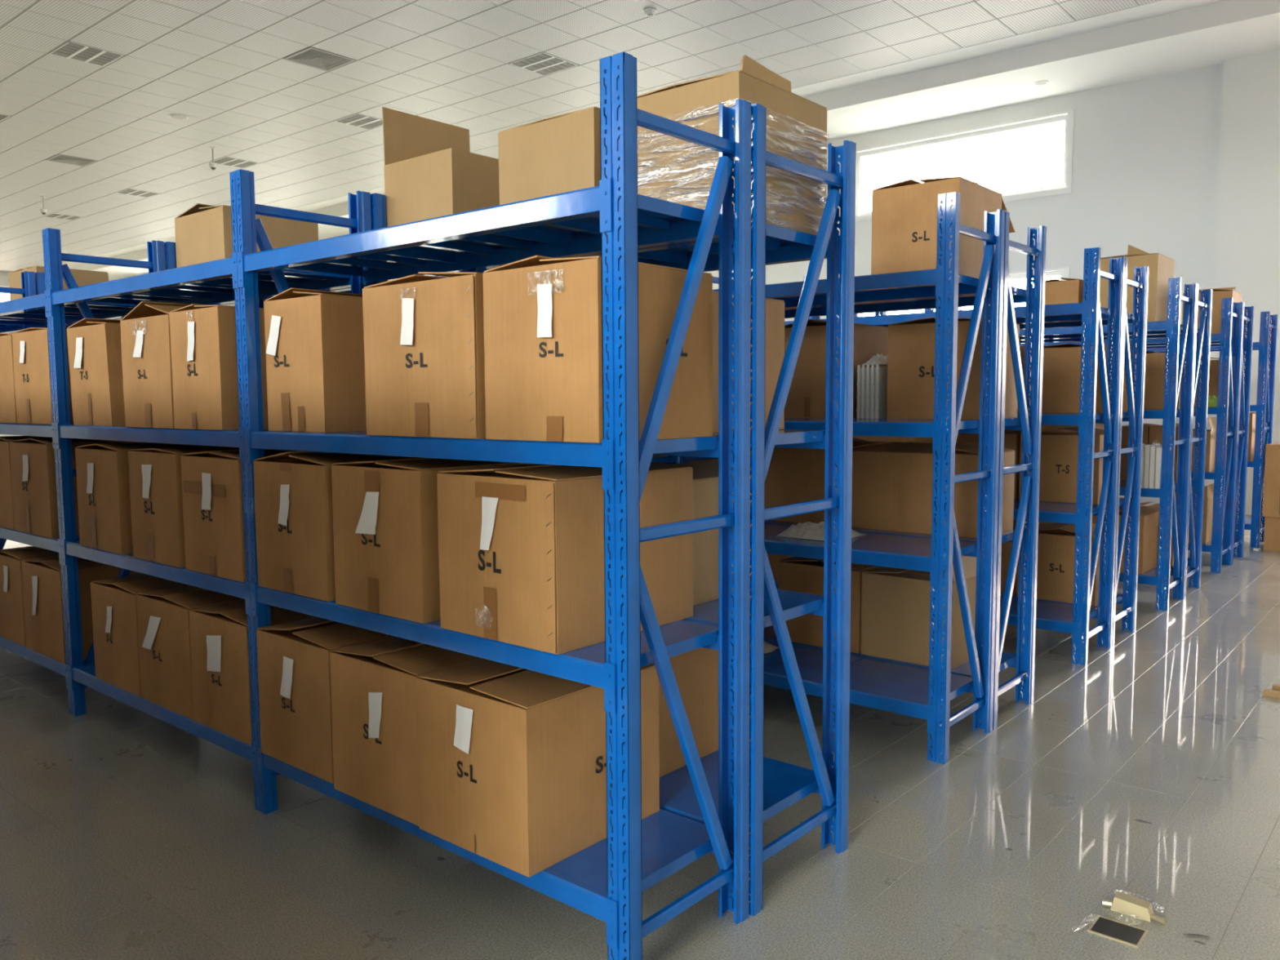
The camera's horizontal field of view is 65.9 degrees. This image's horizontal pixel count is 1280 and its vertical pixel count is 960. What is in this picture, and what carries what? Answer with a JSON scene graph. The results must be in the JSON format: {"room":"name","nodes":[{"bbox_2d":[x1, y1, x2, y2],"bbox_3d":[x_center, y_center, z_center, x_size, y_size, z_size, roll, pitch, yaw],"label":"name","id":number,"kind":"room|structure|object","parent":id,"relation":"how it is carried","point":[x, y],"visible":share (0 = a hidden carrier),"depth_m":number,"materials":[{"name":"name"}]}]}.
{"room":"warehouse","nodes":[
{"label":"warehouse","id":0,"kind":"room"},
{"bbox_2d":[0,271,21,436],"bbox_3d":[-23.618,-3.205,23.763,0.300,5.360,19.600,4,6,40],"label":"wall","id":1,"kind":"structure","parent":0,"point":[4,277],"depth_m":29.12,"materials":[{"name":"white paint"}]},
{"bbox_2d":[0,0,1226,272],"bbox_3d":[-10.347,-4.832,11.501,35.600,0.250,17.700,4,6,40],"label":"ceiling","id":2,"kind":"structure","parent":0,"point":[220,64],"depth_m":11.37,"materials":[{"name":"grey"}]},
{"bbox_2d":[43,213,82,220],"bbox_3d":[-11.911,-5.487,20.382,0.562,0.114,0.562,4,6,40],"label":"ceiling light","id":3,"kind":"object","parent":2,"relation":"attached to","point":[52,215],"visible":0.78,"depth_m":20.38,"materials":[{"name":"white metal"}]},
{"bbox_2d":[44,154,97,166],"bbox_3d":[-8.999,-5.105,15.617,0.566,0.103,0.566,4,6,40],"label":"ceiling vent","id":4,"kind":"object","parent":2,"relation":"in","point":[53,160],"visible":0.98,"depth_m":15.66,"materials":[{"name":"grey"}]},
{"bbox_2d":[48,41,124,66],"bbox_3d":[-6.087,-4.732,10.852,0.562,0.114,0.562,4,6,40],"label":"ceiling light","id":5,"kind":"object","parent":2,"relation":"attached to","point":[85,47],"visible":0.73,"depth_m":10.84,"materials":[{"name":"white metal"}]},
{"bbox_2d":[115,188,159,197],"bbox_3d":[-9.208,-5.314,18.103,0.562,0.114,0.562,4,6,40],"label":"ceiling light","id":6,"kind":"object","parent":2,"relation":"attached to","point":[135,192],"visible":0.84,"depth_m":18.10,"materials":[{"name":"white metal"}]},
{"bbox_2d":[168,113,188,119],"bbox_3d":[-6.186,-4.868,13.233,0.250,0.016,0.250,4,6,40],"label":"ceiling speaker","id":7,"kind":"object","parent":2,"relation":"attached to","point":[175,116],"visible":1,"depth_m":13.21,"materials":[{"name":"white plastic"}]},
{"bbox_2d":[170,115,186,119],"bbox_3d":[-6.186,-4.863,13.234,0.200,0.006,0.200,4,6,40],"label":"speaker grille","id":8,"kind":"object","parent":7,"relation":"attached to","point":[175,117],"depth_m":13.21,"materials":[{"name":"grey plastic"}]},
{"bbox_2d":[208,146,217,169],"bbox_3d":[-6.441,-4.846,14.889,0.120,0.330,0.120,4,6,40],"label":"camera","id":9,"kind":"object","parent":2,"relation":"hanging from","point":[213,166],"visible":1,"depth_m":14.87,"materials":[{"name":"grey plastic"}]},
{"bbox_2d":[208,156,259,168],"bbox_3d":[-6.505,-5.142,15.824,0.562,0.114,0.562,4,6,40],"label":"ceiling light","id":10,"kind":"object","parent":2,"relation":"attached to","point":[233,158],"visible":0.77,"depth_m":15.81,"materials":[{"name":"white metal"}]},
{"bbox_2d":[283,47,355,71],"bbox_3d":[-3.593,-4.760,11.059,0.566,0.103,0.566,4,6,40],"label":"ceiling vent","id":11,"kind":"object","parent":2,"relation":"in","point":[350,60],"visible":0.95,"depth_m":11.11,"materials":[{"name":"grey"}]},
{"bbox_2d":[333,113,382,129],"bbox_3d":[-3.802,-4.969,13.545,0.562,0.114,0.562,4,6,40],"label":"ceiling light","id":12,"kind":"object","parent":2,"relation":"attached to","point":[366,117],"visible":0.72,"depth_m":13.51,"materials":[{"name":"white metal"}]},
{"bbox_2d":[508,52,578,75],"bbox_3d":[-1.099,-4.797,11.265,0.562,0.114,0.562,4,6,40],"label":"ceiling light","id":13,"kind":"object","parent":2,"relation":"attached to","point":[536,55],"visible":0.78,"depth_m":11.25,"materials":[{"name":"white metal"}]},
{"bbox_2d":[643,7,657,17],"bbox_3d":[0.101,-4.594,9.713,0.140,0.056,0.140,4,6,40],"label":"smoke detector","id":14,"kind":"object","parent":2,"relation":"attached to","point":[650,12],"visible":1,"depth_m":9.67,"materials":[{"name":"white plastic"}]},
{"bbox_2d":[0,515,1279,959],"bbox_3d":[-9.895,0.441,12.436,35.600,0.200,19.000,4,6,40],"label":"floor","id":15,"kind":"structure","parent":0,"point":[1149,768],"depth_m":2.90,"materials":[{"name":"grey concrete"}]},
{"bbox_2d":[0,52,751,959],"bbox_3d":[-2.240,-0.028,4.222,6.179,2.000,0.464,4,6,40],"label":"storage rack","id":16,"kind":"object","parent":15,"relation":"on","point":[606,880],"visible":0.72,"depth_m":2.43,"materials":[{"name":"metal"}]},
{"bbox_2d":[0,333,17,423],"bbox_3d":[-2.752,-0.473,4.603,0.410,0.403,0.435,4,6,40],"label":"cardboard box","id":17,"kind":"object","parent":16,"relation":"on","point":[7,395],"visible":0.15,"depth_m":4.36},
{"bbox_2d":[0,435,50,529],"bbox_3d":[-2.836,-0.007,4.717,0.421,0.414,0.435,4,6,40],"label":"cardboard box","id":18,"kind":"object","parent":16,"relation":"on","point":[6,515],"visible":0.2,"depth_m":4.46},
{"bbox_2d":[0,546,58,646],"bbox_3d":[-2.795,0.522,4.721,0.430,0.411,0.445,4,6,40],"label":"cardboard box","id":19,"kind":"object","parent":16,"relation":"on","point":[12,628],"visible":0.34,"depth_m":4.52,"materials":[{"name":"cardboard"}]},
{"bbox_2d":[12,327,73,424],"bbox_3d":[-2.437,-0.454,4.332,0.413,0.405,0.444,4,6,40],"label":"cardboard box","id":20,"kind":"object","parent":16,"relation":"on","point":[31,362],"visible":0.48,"depth_m":4.16,"materials":[{"name":"brown"}]},
{"bbox_2d":[9,437,139,538],"bbox_3d":[-2.506,0.013,4.431,0.446,0.418,0.445,4,6,40],"label":"cardboard box","id":21,"kind":"object","parent":16,"relation":"on","point":[33,466],"visible":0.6,"depth_m":4.23,"materials":[{"name":"brown"}]},
{"bbox_2d":[21,555,142,664],"bbox_3d":[-2.453,0.544,4.433,0.452,0.411,0.446,4,6,40],"label":"cardboard box","id":22,"kind":"object","parent":16,"relation":"on","point":[42,598],"visible":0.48,"depth_m":4.24,"materials":[{"name":"cardboard"}]},
{"bbox_2d":[66,317,125,426],"bbox_3d":[-2.018,-0.433,3.984,0.389,0.417,0.416,4,6,40],"label":"cardboard box","id":23,"kind":"object","parent":16,"relation":"on","point":[94,344],"visible":0.5,"depth_m":3.79,"materials":[{"name":"brown"}]},
{"bbox_2d":[90,573,189,697],"bbox_3d":[-1.885,0.584,3.954,0.412,0.403,0.446,4,6,40],"label":"cardboard box","id":24,"kind":"object","parent":16,"relation":"on","point":[113,600],"visible":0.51,"depth_m":3.79,"materials":[{"name":"brown"}]},
{"bbox_2d":[75,442,206,554],"bbox_3d":[-1.959,0.051,3.970,0.398,0.410,0.443,4,6,40],"label":"cardboard box","id":25,"kind":"object","parent":16,"relation":"on","point":[103,484],"visible":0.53,"depth_m":3.78,"materials":[{"name":"brown"}]},
{"bbox_2d":[120,301,190,428],"bbox_3d":[-1.601,-0.419,3.626,0.386,0.443,0.443,4,6,40],"label":"cardboard box","id":26,"kind":"object","parent":16,"relation":"on","point":[145,336],"visible":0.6,"depth_m":3.46,"materials":[{"name":"brown"}]},
{"bbox_2d":[127,445,239,568],"bbox_3d":[-1.592,0.077,3.661,0.380,0.406,0.445,4,6,40],"label":"cardboard box","id":27,"kind":"object","parent":16,"relation":"on","point":[157,531],"visible":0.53,"depth_m":3.48,"materials":[{"name":"brown"}]},
{"bbox_2d":[136,585,244,719],"bbox_3d":[-1.568,0.603,3.687,0.412,0.406,0.445,4,6,40],"label":"cardboard box","id":28,"kind":"object","parent":16,"relation":"on","point":[162,615],"visible":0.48,"depth_m":3.52,"materials":[{"name":"brown"}]},
{"bbox_2d":[168,303,268,430],"bbox_3d":[-1.320,-0.384,3.391,0.338,0.409,0.444,4,6,40],"label":"cardboard box","id":29,"kind":"object","parent":16,"relation":"on","point":[203,343],"visible":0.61,"depth_m":3.20,"materials":[{"name":"brown"}]},
{"bbox_2d":[180,448,303,582],"bbox_3d":[-1.270,0.096,3.389,0.394,0.409,0.445,4,6,40],"label":"cardboard box","id":30,"kind":"object","parent":16,"relation":"on","point":[211,483],"visible":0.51,"depth_m":3.21,"materials":[{"name":"brown"}]},
{"bbox_2d":[189,600,316,744],"bbox_3d":[-1.256,0.623,3.426,0.393,0.406,0.443,4,6,40],"label":"cardboard box","id":31,"kind":"object","parent":16,"relation":"on","point":[219,633],"visible":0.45,"depth_m":3.26,"materials":[{"name":"brown"}]},
{"bbox_2d":[263,288,366,432],"bbox_3d":[-0.913,-0.371,3.088,0.301,0.426,0.401,3,6,38],"label":"cardboard box","id":32,"kind":"object","parent":16,"relation":"on","point":[314,339],"visible":0.66,"depth_m":2.92,"materials":[{"name":"brown"}]},
{"bbox_2d":[256,617,391,783],"bbox_3d":[-0.901,0.639,3.110,0.405,0.421,0.446,4,6,40],"label":"cardboard box","id":33,"kind":"object","parent":16,"relation":"on","point":[293,657],"visible":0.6,"depth_m":2.94,"materials":[{"name":"brown"}]},
{"bbox_2d":[253,451,422,601],"bbox_3d":[-0.902,0.114,3.079,0.395,0.421,0.445,4,6,40],"label":"cardboard box","id":34,"kind":"object","parent":16,"relation":"on","point":[294,507],"visible":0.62,"depth_m":2.90,"materials":[{"name":"brown"}]},
{"bbox_2d":[329,635,482,826],"bbox_3d":[-0.583,0.664,2.818,0.398,0.416,0.443,4,6,40],"label":"cardboard box","id":35,"kind":"object","parent":16,"relation":"on","point":[373,682],"visible":0.56,"depth_m":2.65,"materials":[{"name":"brown"}]},
{"bbox_2d":[362,271,485,438],"bbox_3d":[-0.416,-0.327,2.635,0.458,0.408,0.464,4,6,40],"label":"cardboard box","id":36,"kind":"object","parent":16,"relation":"on","point":[424,356],"visible":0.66,"depth_m":2.45,"materials":[{"name":"brown"}]},
{"bbox_2d":[331,457,534,623],"bbox_3d":[-0.573,0.140,2.802,0.403,0.410,0.446,4,6,40],"label":"cardboard box","id":37,"kind":"object","parent":16,"relation":"on","point":[385,530],"visible":0.66,"depth_m":2.61,"materials":[{"name":"brown"}]},
{"bbox_2d":[415,657,659,877],"bbox_3d":[-0.262,0.682,2.567,0.415,0.417,0.491,4,6,40],"label":"cardboard box","id":38,"kind":"object","parent":16,"relation":"on","point":[512,760],"visible":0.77,"depth_m":2.38,"materials":[{"name":"brown"}]},
{"bbox_2d":[436,460,693,654],"bbox_3d":[-0.190,0.162,2.514,0.421,0.409,0.532,4,6,40],"label":"cardboard box","id":39,"kind":"object","parent":16,"relation":"on","point":[521,548],"visible":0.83,"depth_m":2.32,"materials":[{"name":"brown"}]},
{"bbox_2d":[482,255,712,443],"bbox_3d":[-0.097,-0.304,2.335,0.368,0.408,0.421,4,6,40],"label":"cardboard box","id":40,"kind":"object","parent":16,"relation":"on","point":[543,315],"visible":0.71,"depth_m":2.20,"materials":[{"name":"brown"}]},
{"bbox_2d":[12,103,856,915],"bbox_3d":[-1.917,-0.060,4.591,6.179,2.000,0.495,4,6,40],"label":"storage rack","id":41,"kind":"object","parent":15,"relation":"on","point":[775,785],"visible":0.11,"depth_m":2.72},
{"bbox_2d":[8,266,108,300],"bbox_3d":[-3.411,-1.064,5.801,0.445,0.321,0.385,4,6,40],"label":"cardboard box","id":42,"kind":"object","parent":41,"relation":"on","point":[82,277],"visible":0.28,"depth_m":5.70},
{"bbox_2d":[174,203,318,267],"bbox_3d":[-1.727,-0.989,4.349,0.433,0.392,0.440,4,6,40],"label":"cardboard box","id":43,"kind":"object","parent":41,"relation":"on","point":[203,233],"visible":0.41,"depth_m":4.20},
{"bbox_2d":[382,106,499,226],"bbox_3d":[-0.611,-0.995,3.394,0.368,0.548,0.389,4,6,40],"label":"cardboard box","id":44,"kind":"object","parent":41,"relation":"on","point":[431,171],"visible":0.59,"depth_m":3.27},
{"bbox_2d":[497,106,600,204],"bbox_3d":[-0.135,-0.871,3.006,0.395,0.360,0.435,4,6,40],"label":"cardboard box","id":45,"kind":"object","parent":41,"relation":"on","point":[561,153],"visible":0.35,"depth_m":2.82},
{"bbox_2d":[658,647,718,777],"bbox_3d":[-0.026,0.643,3.079,0.425,0.408,0.426,4,6,40],"label":"cardboard box","id":46,"kind":"object","parent":41,"relation":"on","point":[695,672],"visible":0.2,"depth_m":2.98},
{"bbox_2d":[670,459,752,605],"bbox_3d":[0.077,0.138,2.953,0.417,0.381,0.425,4,6,40],"label":"cardboard box","id":47,"kind":"object","parent":41,"relation":"on","point":[705,473],"visible":0.13,"depth_m":2.77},
{"bbox_2d":[619,54,831,235],"bbox_3d":[0.222,-0.875,2.728,0.445,0.408,0.451,4,6,40],"label":"cardboard box","id":48,"kind":"object","parent":41,"relation":"on","point":[671,169],"visible":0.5,"depth_m":2.56,"materials":[{"name":"brown"}]},
{"bbox_2d":[712,291,784,432],"bbox_3d":[0.132,-0.339,2.862,0.409,0.388,0.430,4,6,40],"label":"cardboard box","id":49,"kind":"object","parent":41,"relation":"on","point":[775,308],"visible":0.09,"depth_m":2.82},
{"bbox_2d":[651,191,1004,764],"bbox_3d":[-1.133,-0.148,5.597,6.179,2.000,0.464,4,6,40],"label":"storage rack","id":50,"kind":"object","parent":15,"relation":"on","point":[905,690],"visible":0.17,"depth_m":3.69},
{"bbox_2d":[749,636,778,653],"bbox_3d":[0.391,0.706,4.410,0.419,0.072,0.248,4,6,40],"label":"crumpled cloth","id":51,"kind":"object","parent":50,"relation":"on","point":[768,647],"visible":0.06,"depth_m":4.33,"materials":[{"name":"grey"}]},
{"bbox_2d":[776,521,865,542],"bbox_3d":[0.745,0.197,4.070,0.289,0.062,0.267,4,6,40],"label":"crumpled cloth","id":52,"kind":"object","parent":50,"relation":"on","point":[809,531],"visible":0.61,"depth_m":4.02,"materials":[{"name":"grey"}]},
{"bbox_2d":[683,211,1046,729],"bbox_3d":[-0.826,-0.180,5.959,6.179,2.000,0.464,4,6,40],"label":"storage rack","id":53,"kind":"object","parent":15,"relation":"on","point":[1024,540],"visible":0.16,"depth_m":4.10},
{"bbox_2d":[652,454,717,463],"bbox_3d":[0.125,-0.062,5.162,0.405,0.408,0.405,4,6,40],"label":"cardboard box","id":54,"kind":"object","parent":53,"relation":"on","point":[653,455],"visible":0.02,"depth_m":4.95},
{"bbox_2d":[751,437,869,523],"bbox_3d":[0.801,-0.016,4.639,0.434,0.393,0.356,4,6,40],"label":"cardboard box","id":55,"kind":"object","parent":53,"relation":"on","point":[794,475],"visible":0.23,"depth_m":4.49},
{"bbox_2d":[777,556,879,653],"bbox_3d":[0.916,0.535,4.538,0.415,0.387,0.395,4,6,40],"label":"cardboard box","id":56,"kind":"object","parent":53,"relation":"on","point":[796,574],"visible":0.33,"depth_m":4.41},
{"bbox_2d":[784,319,888,417],"bbox_3d":[0.881,-0.502,4.487,0.405,0.432,0.418,4,6,40],"label":"cardboard box","id":57,"kind":"object","parent":53,"relation":"on","point":[806,398],"visible":0.38,"depth_m":4.33,"materials":[{"name":"brown"}]},
{"bbox_2d":[856,364,887,418],"bbox_3d":[1.057,-0.382,4.274,0.104,0.225,0.306,4,6,40],"label":"plastic crate","id":58,"kind":"object","parent":53,"relation":"on","point":[872,382],"visible":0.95,"depth_m":4.16,"materials":[{"name":"grey"}]},
{"bbox_2d":[862,353,887,365],"bbox_3d":[1.057,-0.522,4.267,0.088,0.051,0.277,4,6,40],"label":"plastic bag","id":59,"kind":"object","parent":58,"relation":"on","point":[881,360],"visible":0.62,"depth_m":4.19,"materials":[{"name":"plastic"}]},
{"bbox_2d":[861,555,976,670],"bbox_3d":[1.221,0.516,4.249,0.411,0.470,0.355,4,6,40],"label":"cardboard box","id":60,"kind":"object","parent":53,"relation":"on","point":[895,602],"visible":0.62,"depth_m":4.13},
{"bbox_2d":[835,440,1014,537],"bbox_3d":[1.231,0.022,4.281,0.657,0.372,0.360,4,6,40],"label":"cardboard box","id":61,"kind":"object","parent":53,"relation":"on","point":[892,481],"visible":0.59,"depth_m":4.16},
{"bbox_2d":[871,176,1014,278],"bbox_3d":[1.300,-1.014,4.200,0.375,0.428,0.630,4,6,40],"label":"cardboard box","id":62,"kind":"object","parent":53,"relation":"on","point":[904,213],"visible":0.71,"depth_m":3.98,"materials":[{"name":"brown"}]},
{"bbox_2d":[886,316,1019,419],"bbox_3d":[1.310,-0.463,4.126,0.400,0.409,0.416,4,6,40],"label":"cardboard box","id":63,"kind":"object","parent":53,"relation":"on","point":[911,344],"visible":0.59,"depth_m":4.02,"materials":[{"name":"brown"}]},
{"bbox_2d":[774,247,1124,665],"bbox_3d":[0.529,-0.224,6.383,4.650,2.000,0.464,4,6,40],"label":"storage rack","id":64,"kind":"object","parent":15,"relation":"on","point":[1073,619],"visible":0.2,"depth_m":4.91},
{"bbox_2d":[767,553,794,581],"bbox_3d":[0.918,0.399,6.121,0.405,0.398,0.405,4,6,40],"label":"cardboard box","id":65,"kind":"object","parent":64,"relation":"on","point":[774,559],"visible":0.02,"depth_m":5.95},
{"bbox_2d":[853,435,933,443],"bbox_3d":[1.456,-0.106,5.620,0.405,0.403,0.405,4,6,40],"label":"cardboard box","id":66,"kind":"object","parent":64,"relation":"on","point":[871,438],"visible":0.02,"depth_m":5.43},
{"bbox_2d":[853,257,1148,646],"bbox_3d":[0.837,-0.256,6.745,4.650,2.000,0.464,4,6,40],"label":"storage rack","id":67,"kind":"object","parent":15,"relation":"on","point":[1131,505],"visible":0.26,"depth_m":5.38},
{"bbox_2d":[944,519,1039,595],"bbox_3d":[2.047,0.422,5.762,0.414,0.396,0.415,4,6,40],"label":"cardboard box","id":68,"kind":"object","parent":67,"relation":"on","point":[1006,546],"visible":0.03,"depth_m":5.51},
{"bbox_2d":[946,430,1041,499],"bbox_3d":[2.044,-0.110,5.718,0.416,0.388,0.415,4,6,40],"label":"cardboard box","id":69,"kind":"object","parent":67,"relation":"on","point":[1011,437],"visible":0.14,"depth_m":5.46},
{"bbox_2d":[1017,345,1031,412],"bbox_3d":[2.041,-0.584,5.679,0.416,0.384,0.415,4,6,40],"label":"cardboard box","id":70,"kind":"object","parent":67,"relation":"on","point":[1021,348],"visible":0.06,"depth_m":5.43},
{"bbox_2d":[1016,522,1100,605],"bbox_3d":[2.375,0.442,5.485,0.415,0.399,0.416,4,6,40],"label":"cardboard box","id":71,"kind":"object","parent":67,"relation":"on","point":[1056,540],"visible":0.41,"depth_m":5.33,"materials":[{"name":"brown"}]},
{"bbox_2d":[1018,426,1103,504],"bbox_3d":[2.372,-0.093,5.440,0.415,0.395,0.417,4,6,40],"label":"cardboard box","id":72,"kind":"object","parent":67,"relation":"on","point":[1059,450],"visible":0.57,"depth_m":5.28,"materials":[{"name":"brown"}]},
{"bbox_2d":[1028,341,1127,413],"bbox_3d":[2.395,-0.559,5.381,0.400,0.378,0.415,4,6,40],"label":"cardboard box","id":73,"kind":"object","parent":67,"relation":"on","point":[1061,366],"visible":0.41,"depth_m":5.24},
{"bbox_2d":[924,277,1196,610],"bbox_3d":[1.573,-0.330,7.589,4.650,2.000,0.464,4,6,40],"label":"storage rack","id":74,"kind":"object","parent":15,"relation":"on","point":[1169,414],"visible":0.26,"depth_m":6.07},
{"bbox_2d":[1044,277,1083,305],"bbox_3d":[2.790,-1.156,6.485,0.285,0.316,0.364,4,6,40],"label":"cardboard box","id":75,"kind":"object","parent":74,"relation":"on","point":[1057,291],"visible":0.32,"depth_m":6.31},
{"bbox_2d":[1086,506,1159,574],"bbox_3d":[3.084,0.367,6.366,0.395,0.394,0.390,4,6,40],"label":"cardboard box","id":76,"kind":"object","parent":74,"relation":"on","point":[1148,517],"visible":0.27,"depth_m":6.19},
{"bbox_2d":[1093,244,1174,321],"bbox_3d":[3.099,-1.216,6.229,0.400,0.475,0.427,4,6,40],"label":"cardboard box","id":77,"kind":"object","parent":74,"relation":"on","point":[1161,267],"visible":0.55,"depth_m":6.03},
{"bbox_2d":[1127,441,1161,488],"bbox_3d":[3.171,-0.107,6.145,0.191,0.297,0.266,4,6,40],"label":"bundle","id":78,"kind":"object","parent":74,"relation":"on","point":[1151,454],"visible":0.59,"depth_m":6.03,"materials":[{"name":"white plastic"}]},
{"bbox_2d":[960,284,1212,598],"bbox_3d":[1.881,-0.362,7.952,4.650,2.000,0.464,4,6,40],"label":"storage rack","id":79,"kind":"object","parent":15,"relation":"on","point":[1203,332],"visible":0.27,"depth_m":6.61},
{"bbox_2d":[1120,422,1159,480],"bbox_3d":[3.383,-0.192,6.671,0.165,0.378,0.345,4,6,40],"label":"cardboard box","id":80,"kind":"object","parent":79,"relation":"on","point":[1123,470],"visible":0.31,"depth_m":6.58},
{"bbox_2d":[1127,348,1180,408],"bbox_3d":[3.429,-0.674,6.596,0.405,0.395,0.396,4,6,40],"label":"cardboard box","id":81,"kind":"object","parent":79,"relation":"on","point":[1154,376],"visible":0.19,"depth_m":6.41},
{"bbox_2d":[1140,502,1173,565],"bbox_3d":[3.435,0.349,6.681,0.405,0.374,0.395,4,6,40],"label":"cardboard box","id":82,"kind":"object","parent":79,"relation":"on","point":[1156,506],"visible":0.07,"depth_m":6.44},
{"bbox_2d":[1149,423,1178,483],"bbox_3d":[3.516,-0.184,6.559,0.174,0.378,0.344,4,6,40],"label":"cardboard box","id":83,"kind":"object","parent":79,"relation":"on","point":[1156,432],"visible":0.25,"depth_m":6.43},
{"bbox_2d":[1087,890,1166,947],"bbox_3d":[1.205,1.082,2.443,0.147,0.040,0.185,4,6,40],"label":"scrap","id":84,"kind":"object","parent":15,"relation":"on","point":[1128,904],"visible":1,"depth_m":2.45,"materials":[{"name":"beige cardboard"}]},
{"bbox_2d":[1087,914,1148,947],"bbox_3d":[1.169,1.103,2.415,0.115,0.003,0.093,4,6,40],"label":"socket","id":85,"kind":"object","parent":84,"relation":"attached to","point":[1108,927],"depth_m":2.41,"materials":[{"name":"black"}]},
{"bbox_2d":[1111,890,1153,921],"bbox_3d":[1.249,1.077,2.502,0.093,0.040,0.040,4,6,40],"label":"socket","id":86,"kind":"object","parent":84,"relation":"attached to","point":[1128,904],"depth_m":2.49,"materials":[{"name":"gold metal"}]},
{"bbox_2d":[1019,297,1243,573],"bbox_3d":[2.630,-0.441,8.841,4.650,2.000,0.464,4,6,40],"label":"storage rack","id":87,"kind":"object","parent":15,"relation":"on","point":[1226,342],"visible":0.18,"depth_m":7.30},
{"bbox_2d":[1040,423,1104,432],"bbox_3d":[3.541,-0.323,8.090,0.405,0.402,0.406,4,6,40],"label":"cardboard box","id":88,"kind":"object","parent":87,"relation":"on","point":[1101,426],"visible":0.05,"depth_m":7.97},
{"bbox_2d":[1168,483,1213,543],"bbox_3d":[4.225,0.243,7.555,0.276,0.431,0.370,4,6,40],"label":"cardboard box","id":89,"kind":"object","parent":87,"relation":"on","point":[1209,489],"visible":0.26,"depth_m":7.38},
{"bbox_2d":[1191,417,1216,471],"bbox_3d":[4.235,-0.278,7.512,0.256,0.398,0.356,4,6,40],"label":"cardboard box","id":90,"kind":"object","parent":87,"relation":"on","point":[1211,433],"visible":0.21,"depth_m":7.35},
{"bbox_2d":[1198,395,1225,407],"bbox_3d":[4.264,-0.592,7.360,0.164,0.092,0.208,4,6,40],"label":"plastic bag","id":91,"kind":"object","parent":87,"relation":"on","point":[1212,400],"visible":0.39,"depth_m":7.29,"materials":[{"name":"green"}]},
{"bbox_2d":[1113,889,1163,911],"bbox_3d":[1.290,1.084,2.552,0.062,0.013,0.129,-5,7,-44],"label":"scrap","id":92,"kind":"object","parent":15,"relation":"on","point":[1115,891],"visible":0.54,"depth_m":2.53,"materials":[{"name":"white"}]},
{"bbox_2d":[1129,302,1254,564],"bbox_3d":[2.938,-0.473,9.203,4.650,2.000,0.464,4,6,40],"label":"storage rack","id":93,"kind":"object","parent":15,"relation":"on","point":[1246,343],"visible":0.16,"depth_m":7.85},
{"bbox_2d":[1193,357,1227,406],"bbox_3d":[4.502,-0.784,7.852,0.375,0.392,0.385,4,6,40],"label":"cardboard box","id":94,"kind":"object","parent":93,"relation":"on","point":[1214,364],"visible":0.09,"depth_m":7.65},
{"bbox_2d":[1182,287,1241,336],"bbox_3d":[4.514,-1.311,7.788,0.343,0.388,0.395,4,6,40],"label":"cardboard box","id":95,"kind":"object","parent":93,"relation":"on","point":[1218,294],"visible":0.3,"depth_m":7.60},
{"bbox_2d":[1129,311,1278,547],"bbox_3d":[3.653,-0.545,10.021,4.650,2.000,0.464,4,6,40],"label":"storage rack","id":96,"kind":"object","parent":15,"relation":"on","point":[1254,524],"visible":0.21,"depth_m":8.43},
{"bbox_2d":[1222,412,1256,461],"bbox_3d":[5.267,-0.392,8.672,0.245,0.422,0.361,4,6,40],"label":"cardboard box","id":97,"kind":"object","parent":96,"relation":"on","point":[1252,415],"visible":0.23,"depth_m":8.48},
{"bbox_2d":[1262,688,1279,697],"bbox_3d":[2.867,0.938,4.172,0.036,0.022,0.400,-5,6,-43],"label":"batten","id":98,"kind":"object","parent":15,"relation":"on","point":[1268,692],"visible":1,"depth_m":4.29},
{"bbox_2d":[1263,516,1279,551],"bbox_3d":[5.583,0.444,8.364,0.441,0.280,0.454,4,6,40],"label":"cardboard box","id":99,"kind":"object","parent":15,"relation":"on","point":[1272,524],"visible":0.77,"depth_m":8.30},
{"bbox_2d":[1262,442,1279,517],"bbox_3d":[5.565,-0.001,8.338,0.440,0.608,0.458,4,6,40],"label":"cardboard box","id":100,"kind":"object","parent":99,"relation":"on","point":[1271,503],"visible":1,"depth_m":8.27,"materials":[{"name":"brown"}]},
{"bbox_2d":[111,63,1223,506],"bbox_3d":[-3.681,-2.989,19.546,35.600,5.385,0.300,4,6,40],"label":"wall","id":101,"kind":"structure","parent":0,"point":[1146,155],"depth_m":11.42,"materials":[{"name":"white paint"}]},
{"bbox_2d":[68,0,1279,280],"bbox_3d":[-4.213,-5.369,18.735,35.600,0.500,1.300,4,6,40],"label":"trim","id":102,"kind":"structure","parent":101,"relation":"attached to","point":[1208,35],"depth_m":10.98,"materials":[{"name":"white"}]},
{"bbox_2d":[856,266,1069,316],"bbox_3d":[4.083,-1.683,12.949,2.960,1.918,0.145,4,6,40],"label":"window","id":103,"kind":"structure","parent":101,"relation":"in","point":[1065,273],"depth_m":12.07,"materials":[{"name":"white"}]},
{"bbox_2d":[855,109,1074,222],"bbox_3d":[4.069,-3.990,12.758,2.960,0.968,0.145,4,6,40],"label":"window","id":104,"kind":"structure","parent":101,"relation":"in","point":[1066,188],"depth_m":12.28,"materials":[{"name":"white"}]},
{"bbox_2d":[1032,80,1048,85],"bbox_3d":[4.601,-4.552,11.326,0.170,0.011,0.170,4,6,40],"label":"recessed light","id":105,"kind":"object","parent":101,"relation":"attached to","point":[1039,82],"visible":1,"depth_m":11.30,"materials":[{"name":"white metal"}]},
{"bbox_2d":[1205,49,1279,515],"bbox_3d":[6.810,-2.047,10.448,1.270,4.885,0.120,4,6,40],"label":"wall","id":106,"kind":"structure","parent":101,"relation":"attached to","point":[1247,243],"depth_m":10.53,"materials":[{"name":"white paint"}]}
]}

